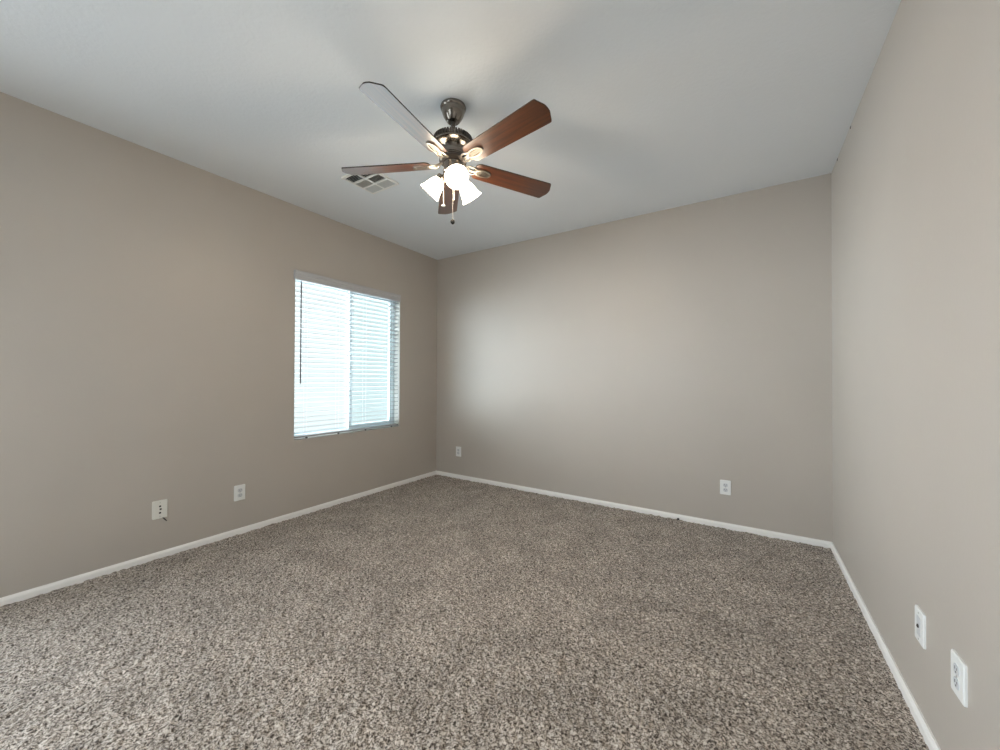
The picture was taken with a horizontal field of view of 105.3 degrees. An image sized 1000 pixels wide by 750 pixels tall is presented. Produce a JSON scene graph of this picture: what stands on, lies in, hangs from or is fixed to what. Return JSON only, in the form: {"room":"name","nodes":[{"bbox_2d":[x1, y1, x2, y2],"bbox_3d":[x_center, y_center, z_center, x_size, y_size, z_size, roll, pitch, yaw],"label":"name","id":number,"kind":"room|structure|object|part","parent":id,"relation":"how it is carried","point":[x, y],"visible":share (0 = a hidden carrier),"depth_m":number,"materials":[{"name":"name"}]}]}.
{"room":"empty bedroom","nodes":[
{"label":"empty bedroom","id":0,"kind":"room"},
{"bbox_2d":[0,92,436,597],"bbox_3d":[-2.346,-0.133,2.665,0.160,2.740,5.400,0,-1,33],"label":"wall","id":1,"kind":"structure","parent":0,"point":[147,296],"depth_m":2.54,"materials":[{"name":"beige paint"}]},
{"bbox_2d":[152,499,167,519],"bbox_3d":[-2.299,0.909,2.580,0.009,0.122,0.080,0,-1,33],"label":"jack plate","id":2,"kind":"object","parent":1,"relation":"attached to","point":[159,508],"visible":1,"depth_m":2.58,"materials":[{"name":"white plastic"}]},
{"bbox_2d":[0,471,435,606],"bbox_3d":[-2.279,1.225,2.606,0.014,0.064,5.400,0,-1,33],"label":"baseboard","id":3,"kind":"structure","parent":1,"relation":"attached to","point":[81,578],"depth_m":2.65,"materials":[{"name":"white paint"}]},
{"bbox_2d":[234,484,244,500],"bbox_3d":[-2.035,0.921,2.985,0.010,0.120,0.078,0,-1,33],"label":"outlet","id":4,"kind":"object","parent":1,"relation":"attached to","point":[239,490],"visible":1,"depth_m":2.98,"materials":[{"name":"white plastic"}]},
{"bbox_2d":[294,280,399,440],"bbox_3d":[-1.539,-0.158,3.899,0.150,1.480,1.212,0,-1,33],"label":"window","id":5,"kind":"structure","parent":1,"relation":"in","point":[394,385],"depth_m":4.36,"materials":[{"name":"white plastic"}]},
{"bbox_3d":[-1.729,-0.161,3.709,0.022,1.412,0.617,0,-1,33],"label":"sash","id":6,"kind":"part","parent":5,"relation":"part of","materials":[{"name":"white plastic"}]},
{"bbox_2d":[294,269,400,438],"bbox_3d":[-1.495,-0.168,3.857,0.090,1.496,1.214,0,-1,33],"label":"window blind","id":7,"kind":"object","parent":5,"relation":"attached to","point":[299,275],"visible":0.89,"depth_m":3.76,"materials":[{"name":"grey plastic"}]},
{"bbox_3d":[-1.767,-0.153,3.470,0.054,1.400,0.001,0,-1,33],"label":"ladder cord","id":8,"kind":"part","parent":7,"relation":"part of","materials":[{"name":"white fabric"}]},
{"bbox_3d":[-1.592,-0.150,3.740,0.054,1.400,0.001,0,-1,33],"label":"ladder cord","id":9,"kind":"part","parent":7,"relation":"part of","materials":[{"name":"white fabric"}]},
{"bbox_3d":[-1.507,0.559,3.869,0.050,0.018,1.194,0,-1,33],"label":"rail","id":10,"kind":"part","parent":7,"relation":"part of","materials":[{"name":"grey plastic"}]},
{"bbox_3d":[-1.422,-0.147,4.003,0.054,1.400,0.001,0,-1,33],"label":"ladder cord","id":11,"kind":"part","parent":7,"relation":"part of","materials":[{"name":"white fabric"}]},
{"bbox_3d":[-1.233,-0.143,4.294,0.054,1.400,0.001,0,-1,33],"label":"ladder cord","id":12,"kind":"part","parent":7,"relation":"part of","materials":[{"name":"white fabric"}]},
{"bbox_3d":[-1.405,-0.155,4.159,0.024,1.412,0.562,0,-1,33],"label":"sash","id":13,"kind":"part","parent":5,"relation":"part of","materials":[{"name":"white plastic"}]},
{"bbox_2d":[0,0,900,259],"bbox_3d":[-0.656,-1.565,1.585,4.175,0.120,5.720,0,-1,33],"label":"ceiling","id":14,"kind":"structure","parent":0,"point":[653,105],"depth_m":2.01,"materials":[{"name":"paint"}]},
{"bbox_2d":[341,165,398,194],"bbox_3d":[-0.994,-1.488,2.924,0.300,0.012,0.300,0,-1,33],"label":"ceiling vent","id":15,"kind":"object","parent":14,"relation":"in","point":[373,184],"visible":0.84,"depth_m":2.94,"materials":[{"name":"white metal"}]},
{"bbox_2d":[341,81,551,224],"bbox_3d":[-0.260,-1.170,2.090,1.236,0.658,1.228,0,-1,33],"label":"ceiling fan","id":16,"kind":"object","parent":14,"relation":"hanging from","point":[453,146],"visible":1,"depth_m":2.05,"materials":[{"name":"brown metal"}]},
{"bbox_3d":[-0.649,-1.178,2.181,0.523,0.006,0.137,0,13,7],"label":"blade","id":17,"kind":"part","parent":16,"relation":"part of","materials":[{"name":"brown wood"}]},
{"bbox_3d":[-0.429,-1.181,1.779,0.137,0.006,0.523,15,6,25],"label":"blade","id":18,"kind":"part","parent":16,"relation":"part of","materials":[{"name":"brown wood"}]},
{"bbox_3d":[-0.385,-1.056,2.155,0.134,0.135,0.122,0,-1,33],"label":"lamp shade","id":19,"kind":"part","parent":16,"relation":"part of","materials":[{"name":"white glass"}]},
{"bbox_3d":[-0.335,-1.173,2.514,0.137,0.006,0.523,-13,2,-10],"label":"blade","id":20,"kind":"part","parent":16,"relation":"part of","materials":[{"name":"brown wood"}]},
{"bbox_3d":[-0.235,-1.073,2.027,0.061,0.068,0.059,0,-1,33],"label":"bulb","id":21,"kind":"part","parent":16,"relation":"part of","materials":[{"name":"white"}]},
{"bbox_3d":[-0.230,-1.056,2.004,0.128,0.135,0.125,0,-1,33],"label":"lamp shade","id":22,"kind":"part","parent":16,"relation":"part of","materials":[{"name":"white glass"}]},
{"bbox_3d":[-0.175,-1.054,2.213,0.124,0.135,0.134,0,-1,33],"label":"lamp shade","id":23,"kind":"part","parent":16,"relation":"part of","materials":[{"name":"white glass"}]},
{"bbox_3d":[0.021,-1.178,1.863,0.523,0.006,0.137,0,-14,43],"label":"blade","id":24,"kind":"part","parent":16,"relation":"part of","materials":[{"name":"brown wood"}]},
{"bbox_3d":[0.079,-1.173,2.317,0.523,0.006,0.137,1,-14,-29],"label":"blade","id":25,"kind":"part","parent":16,"relation":"part of","materials":[{"name":"brown wood"}]},
{"bbox_2d":[0,475,928,749],"bbox_3d":[-0.668,1.235,1.560,3.858,0.017,5.403,0,-1,33],"label":"floor","id":26,"kind":"structure","parent":0,"point":[435,612],"depth_m":1.76,"materials":[{"name":"carpet"}]},
{"bbox_2d":[436,173,832,541],"bbox_3d":[0.852,-0.083,3.904,4.175,2.790,0.160,0,-1,33],"label":"wall","id":27,"kind":"structure","parent":0,"point":[654,360],"depth_m":3.43,"materials":[{"name":"beige paint"}]},
{"bbox_2d":[456,446,460,456],"bbox_3d":[-0.509,0.937,4.673,0.078,0.120,0.010,0,-1,33],"label":"outlet","id":28,"kind":"object","parent":27,"relation":"attached to","point":[458,449],"visible":1,"depth_m":4.67,"materials":[{"name":"white plastic"}]},
{"bbox_2d":[436,471,830,547],"bbox_3d":[0.798,1.249,3.819,3.855,0.064,0.014,0,-1,33],"label":"baseboard","id":29,"kind":"structure","parent":27,"relation":"attached to","point":[771,534],"depth_m":3.41,"materials":[{"name":"white paint"}]},
{"bbox_2d":[720,480,730,494],"bbox_3d":[1.855,0.926,3.139,0.078,0.118,0.010,0,-1,33],"label":"outlet","id":30,"kind":"object","parent":27,"relation":"attached to","point":[725,485],"visible":1,"depth_m":3.13,"materials":[{"name":"white plastic"}]},
{"bbox_2d":[831,0,999,749],"bbox_3d":[1.020,-0.138,0.480,0.163,2.740,5.400,0,-1,33],"label":"wall","id":31,"kind":"structure","parent":0,"point":[915,175],"depth_m":1.30,"materials":[{"name":"beige paint"}]},
{"bbox_2d":[830,542,940,749],"bbox_3d":[0.943,1.220,0.514,0.014,0.064,5.400,0,-1,33],"label":"baseboard","id":32,"kind":"structure","parent":31,"relation":"attached to","point":[924,729],"depth_m":1.59,"materials":[{"name":"white paint"}]},
{"bbox_2d":[915,604,925,648],"bbox_3d":[1.491,0.893,1.357,0.012,0.118,0.082,0,-1,33],"label":"plate","id":33,"kind":"object","parent":31,"relation":"attached to","point":[920,617],"visible":1,"depth_m":1.34,"materials":[{"name":"white plastic"}]},
{"bbox_2d":[951,649,967,707],"bbox_3d":[1.331,0.877,1.109,0.010,0.119,0.084,0,-1,33],"label":"outlet","id":34,"kind":"object","parent":31,"relation":"attached to","point":[959,675],"visible":1,"depth_m":1.09,"materials":[{"name":"white plastic"}]},
{"bbox_2d":[953,663,958,676],"bbox_3d":[1.328,0.858,1.110,0.004,0.028,0.034,0,-1,33],"label":"receptacle","id":35,"kind":"object","parent":34,"relation":"attached to","point":[955,665],"depth_m":1.11,"materials":[{"name":"white plastic"}]},
{"bbox_2d":[953,676,959,689],"bbox_3d":[1.328,0.897,1.110,0.004,0.028,0.034,0,-1,33],"label":"receptacle","id":36,"kind":"object","parent":34,"relation":"attached to","point":[956,679],"depth_m":1.11,"materials":[{"name":"white plastic"}]}
]}

